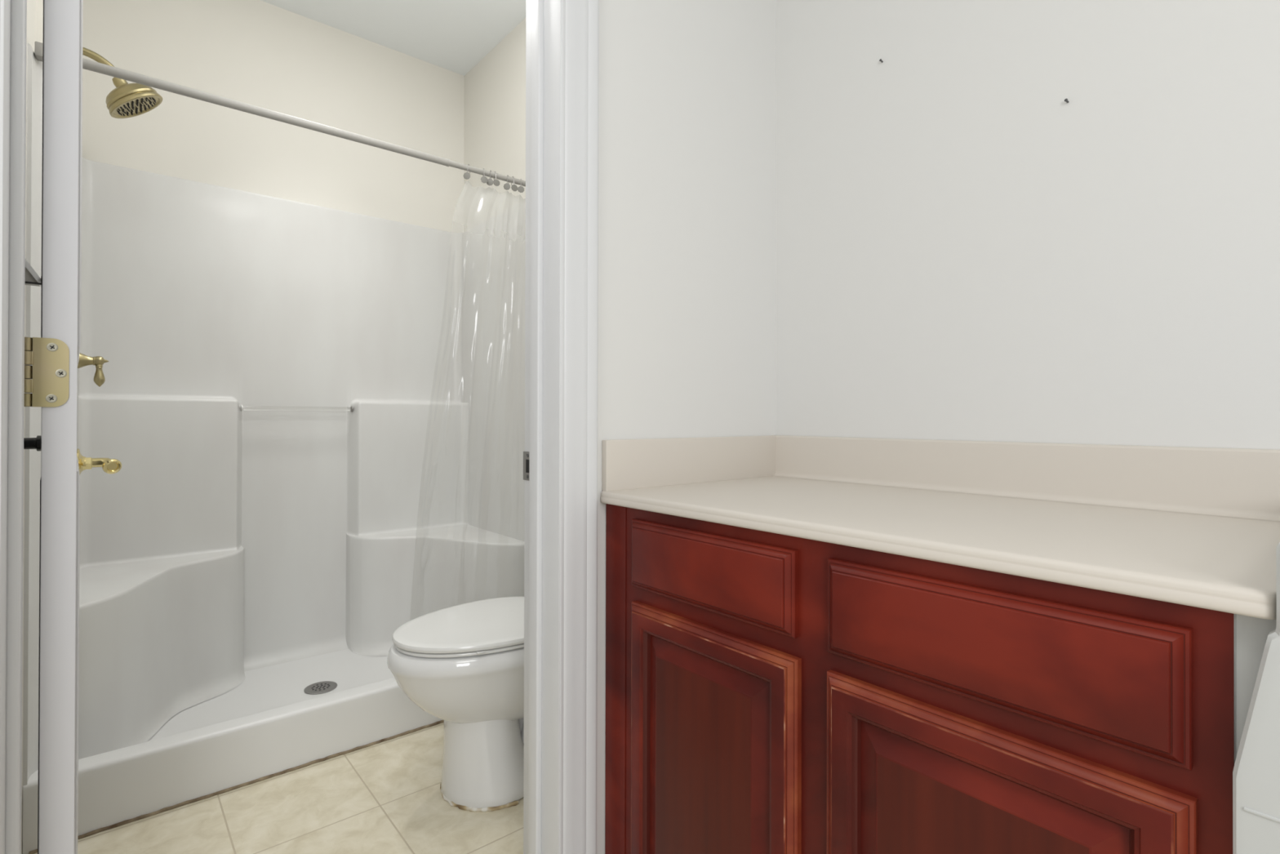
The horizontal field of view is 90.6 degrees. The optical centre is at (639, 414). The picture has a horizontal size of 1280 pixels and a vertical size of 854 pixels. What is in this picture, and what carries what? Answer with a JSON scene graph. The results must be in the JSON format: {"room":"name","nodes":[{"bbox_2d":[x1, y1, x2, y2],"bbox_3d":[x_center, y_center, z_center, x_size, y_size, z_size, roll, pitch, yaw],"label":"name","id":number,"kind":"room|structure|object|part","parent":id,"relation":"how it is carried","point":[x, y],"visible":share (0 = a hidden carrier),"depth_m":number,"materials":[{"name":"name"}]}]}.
{"room":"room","nodes":[
{"label":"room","id":0,"kind":"room"},
{"bbox_2d":[21,0,43,853],"bbox_3d":[-1.406,-0.297,1.377,0.182,2.600,1.684,0,0,-40],"label":"wall","id":1,"kind":"structure","parent":0,"point":[34,7],"depth_m":1.46,"materials":[{"name":"white paint"}]},
{"bbox_2d":[25,259,41,286],"bbox_3d":[-1.352,-0.318,1.411,0.033,0.062,0.060,0,0,-40],"label":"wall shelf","id":2,"kind":"object","parent":1,"relation":"attached to","point":[32,278],"visible":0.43,"depth_m":1.39,"materials":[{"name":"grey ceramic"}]},
{"bbox_3d":[-1.335,-0.296,1.390,0.033,0.019,0.005,0,0,-40],"label":"edge trim","id":3,"kind":"part","parent":2,"relation":"part of","materials":[{"name":"grey metal"}]},
{"bbox_2d":[23,0,83,853],"bbox_3d":[-1.016,-0.026,1.067,0.107,2.033,0.716,0,0,-42],"label":"door","id":4,"kind":"structure","parent":1,"relation":"in","point":[54,357],"depth_m":0.83,"materials":[{"name":"white paint"}]},
{"bbox_3d":[-1.236,0.059,1.285,0.070,0.054,0.054,0,0,-42],"label":"knob","id":5,"kind":"part","parent":4,"relation":"part of","materials":[{"name":"black metal"}]},
{"bbox_2d":[82,47,163,118],"bbox_3d":[-1.534,-0.969,1.848,0.225,0.191,0.147,0,0,-40],"label":"shower","id":6,"kind":"object","parent":1,"relation":"attached to","point":[126,100],"visible":0.89,"depth_m":1.84,"materials":[{"name":"gold metal"}]},
{"bbox_3d":[-1.567,-1.005,1.820,0.139,0.083,0.021,0,0,-40],"label":"shower arm","id":7,"kind":"part","parent":6,"relation":"part of","materials":[{"name":"gold metal"}]},
{"bbox_2d":[0,0,599,853],"bbox_3d":[-0.441,-0.062,1.004,0.831,2.130,0.138,0,0,-40],"label":"door frame","id":8,"kind":"structure","parent":1,"relation":"attached to","point":[544,18],"depth_m":1.19,"materials":[{"name":"white paint"}]},
{"bbox_3d":[-0.221,0.102,1.254,0.003,0.057,0.037,0,0,-40],"label":"strike plate","id":9,"kind":"part","parent":8,"relation":"part of","materials":[{"name":"silver metal"}]},
{"bbox_2d":[22,722,523,853],"bbox_3d":[-0.285,1.030,0.215,3.050,0.060,5.100,0,0,-40],"label":"floor","id":10,"kind":"structure","parent":0,"point":[385,797],"depth_m":1.58,"materials":[{"name":"beige tile"}]},
{"bbox_2d":[22,43,525,853],"bbox_3d":[-1.111,0.082,2.201,1.428,1.856,0.801,0,0,-40],"label":"shower stall","id":11,"kind":"object","parent":10,"relation":"on","point":[313,416],"visible":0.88,"depth_m":2.35,"materials":[{"name":"plastic"}]},
{"bbox_3d":[-1.625,0.062,1.761,0.074,1.823,0.772,0,0,-40],"label":"panel","id":12,"kind":"part","parent":11,"relation":"part of","materials":[{"name":"plastic"}]},
{"bbox_2d":[77,352,108,386],"bbox_3d":[-1.571,-0.132,1.815,0.075,0.104,0.060,0,0,-40],"label":"shower valve","id":13,"kind":"object","parent":11,"relation":"attached to","point":[84,360],"visible":0.9,"depth_m":1.81,"materials":[{"name":"gold metal"}]},
{"bbox_3d":[-1.559,-0.113,1.825,0.026,0.065,0.026,0,0,-40],"label":"lever handle","id":14,"kind":"part","parent":13,"relation":"part of","materials":[{"name":"gold metal"}]},
{"bbox_2d":[76,448,121,474],"bbox_3d":[-1.560,0.139,1.823,0.105,0.085,0.085,0,0,-40],"label":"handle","id":15,"kind":"object","parent":11,"relation":"attached to","point":[108,465],"visible":0.91,"depth_m":1.81,"materials":[{"name":"gold metal"}]},
{"bbox_3d":[-1.522,0.149,1.825,0.022,0.044,0.045,0,0,31],"label":"spout","id":16,"kind":"part","parent":15,"relation":"part of","materials":[{"name":"gold metal"}]},
{"bbox_2d":[34,41,525,186],"bbox_3d":[-0.877,-0.847,1.931,1.403,0.042,0.042,0,0,-40],"label":"curtain rod","id":17,"kind":"object","parent":11,"relation":"attached to","point":[88,64],"visible":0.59,"depth_m":1.78,"materials":[{"name":"grey metal"}]},
{"bbox_2d":[462,164,470,179],"bbox_3d":[-0.589,-0.830,2.171,0.024,0.060,0.034,0,-2,3],"label":"curtain hook","id":18,"kind":"object","parent":17,"relation":"hanging from","point":[466,175],"visible":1,"depth_m":2.15,"materials":[{"name":"silver metal"}]},
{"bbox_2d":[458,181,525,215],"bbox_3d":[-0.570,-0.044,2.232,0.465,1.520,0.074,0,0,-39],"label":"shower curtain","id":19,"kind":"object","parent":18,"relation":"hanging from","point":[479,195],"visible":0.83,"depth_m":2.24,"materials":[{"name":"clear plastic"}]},
{"bbox_2d":[480,168,488,182],"bbox_3d":[-0.539,-0.830,2.204,0.023,0.059,0.038,0,0,-1],"label":"curtain hook","id":20,"kind":"object","parent":17,"relation":"hanging from","point":[484,180],"visible":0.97,"depth_m":2.19,"materials":[{"name":"silver metal"}]},
{"bbox_2d":[486,170,493,186],"bbox_3d":[-0.525,-0.829,2.224,0.024,0.060,0.034,0,1,-6],"label":"curtain hook","id":21,"kind":"object","parent":17,"relation":"hanging from","point":[490,182],"visible":0.99,"depth_m":2.21,"materials":[{"name":"silver metal"}]},
{"bbox_2d":[493,171,499,186],"bbox_3d":[-0.506,-0.830,2.233,0.023,0.059,0.038,0,0,-10],"label":"curtain hook","id":22,"kind":"object","parent":17,"relation":"hanging from","point":[495,182],"visible":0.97,"depth_m":2.22,"materials":[{"name":"silver metal"}]},
{"bbox_2d":[503,175,510,190],"bbox_3d":[-0.474,-0.829,2.268,0.024,0.060,0.034,0,0,0],"label":"curtain hook","id":23,"kind":"object","parent":17,"relation":"hanging from","point":[506,186],"visible":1,"depth_m":2.25,"materials":[{"name":"silver metal"}]},
{"bbox_2d":[511,176,517,191],"bbox_3d":[-0.458,-0.829,2.279,0.024,0.060,0.034,0,-2,-32],"label":"curtain hook","id":24,"kind":"object","parent":17,"relation":"hanging from","point":[514,188],"visible":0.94,"depth_m":2.27,"materials":[{"name":"silver metal"}]},
{"bbox_2d":[517,178,524,192],"bbox_3d":[-0.428,-0.829,2.298,0.023,0.059,0.038,0,0,7],"label":"curtain hook","id":25,"kind":"object","parent":17,"relation":"hanging from","point":[521,189],"visible":0.98,"depth_m":2.28,"materials":[{"name":"silver metal"}]},
{"bbox_3d":[-1.128,0.054,2.255,1.321,1.801,0.697,0,0,-40],"label":"panel","id":26,"kind":"part","parent":11,"relation":"part of","materials":[{"name":"plastic"}]},
{"bbox_3d":[-0.574,0.069,2.647,0.032,1.823,0.772,0,0,-40],"label":"panel","id":27,"kind":"part","parent":11,"relation":"part of","materials":[{"name":"plastic"}]},
{"bbox_2d":[386,596,524,811],"bbox_3d":[-0.339,0.626,1.798,0.730,0.768,0.490,0,0,-40],"label":"toilet","id":28,"kind":"object","parent":10,"relation":"on","point":[462,665],"visible":0.56,"depth_m":1.61,"materials":[{"name":"white ceramic"}]},
{"bbox_3d":[-0.415,0.566,1.734,0.504,0.024,0.379,0,0,-40],"label":"seat lid","id":29,"kind":"part","parent":28,"relation":"part of","materials":[{"name":"white plastic"}]},
{"bbox_2d":[604,503,1235,853],"bbox_3d":[0.421,0.589,1.063,0.552,0.832,0.908,0,0,-40],"label":"vanity cabinet","id":30,"kind":"object","parent":10,"relation":"on","point":[766,692],"visible":0.94,"depth_m":0.78,"materials":[{"name":"brown wood"}]},
{"bbox_3d":[0.102,0.613,1.030,0.014,0.438,0.272,0,0,-40],"label":"raised panel","id":31,"kind":"part","parent":30,"relation":"part of","materials":[{"name":"brown wood"}]},
{"bbox_3d":[0.102,0.255,1.034,0.022,0.124,0.363,0,0,-40],"label":"drawer","id":32,"kind":"part","parent":30,"relation":"part of","materials":[{"name":"brown wood"}]},
{"bbox_3d":[0.102,0.613,1.030,0.020,0.534,0.368,0,0,-40],"label":"door","id":33,"kind":"part","parent":30,"relation":"part of","materials":[{"name":"brown wood"}]},
{"bbox_2d":[600,435,1279,619],"bbox_3d":[0.432,0.111,1.058,0.554,0.123,0.938,0,0,-40],"label":"countertop","id":34,"kind":"structure","parent":30,"relation":"on","point":[1193,526],"depth_m":0.99,"materials":[{"name":"beige stone"}]},
{"bbox_3d":[0.373,0.613,0.709,0.014,0.436,0.283,0,0,-40],"label":"raised panel","id":35,"kind":"part","parent":30,"relation":"part of","materials":[{"name":"brown wood"}]},
{"bbox_3d":[0.374,0.257,0.711,0.022,0.126,0.374,0,0,-40],"label":"drawer","id":36,"kind":"part","parent":30,"relation":"part of","materials":[{"name":"brown wood"}]},
{"bbox_3d":[0.373,0.613,0.709,0.020,0.532,0.379,0,0,-40],"label":"door","id":37,"kind":"part","parent":30,"relation":"part of","materials":[{"name":"brown wood"}]},
{"bbox_3d":[0.719,0.589,0.727,0.530,0.832,0.010,0,0,-40],"label":"panel","id":38,"kind":"part","parent":30,"relation":"part of","materials":[{"name":"red wood"}]},
{"bbox_2d":[1232,542,1279,853],"bbox_3d":[0.849,0.555,0.549,0.559,0.899,0.428,0,0,-40],"label":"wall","id":39,"kind":"structure","parent":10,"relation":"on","point":[1256,769],"depth_m":0.52,"materials":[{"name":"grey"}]},
{"bbox_2d":[82,0,464,232],"bbox_3d":[-1.408,-0.292,2.541,1.680,2.600,0.100,0,0,-40],"label":"wall","id":40,"kind":"structure","parent":0,"point":[259,53],"depth_m":2.47,"materials":[{"name":"white paint"}]},
{"bbox_2d":[260,0,526,75],"bbox_3d":[-0.279,-1.640,0.226,3.050,0.080,5.100,0,0,-40],"label":"ceiling","id":41,"kind":"structure","parent":0,"point":[455,36],"depth_m":2.56,"materials":[{"name":"white paint"}]},
{"bbox_2d":[596,0,776,853],"bbox_3d":[-0.800,-0.299,0.710,2.890,2.600,0.116,0,0,-40],"label":"wall","id":42,"kind":"structure","parent":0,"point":[687,88],"depth_m":1.39,"materials":[{"name":"white paint"}]},
{"bbox_2d":[463,0,1279,449],"bbox_3d":[0.831,-0.293,1.093,0.123,2.600,5.000,0,0,-40],"label":"wall","id":43,"kind":"structure","parent":0,"point":[966,250],"depth_m":1.17,"materials":[{"name":"white paint"}]},
{"bbox_2d":[773,435,1279,521],"bbox_3d":[0.632,0.101,1.226,0.032,0.101,0.938,0,0,-40],"label":"backsplash","id":44,"kind":"structure","parent":43,"relation":"attached to","point":[1233,482],"depth_m":1.10,"materials":[{"name":"beige stone"}]}
]}

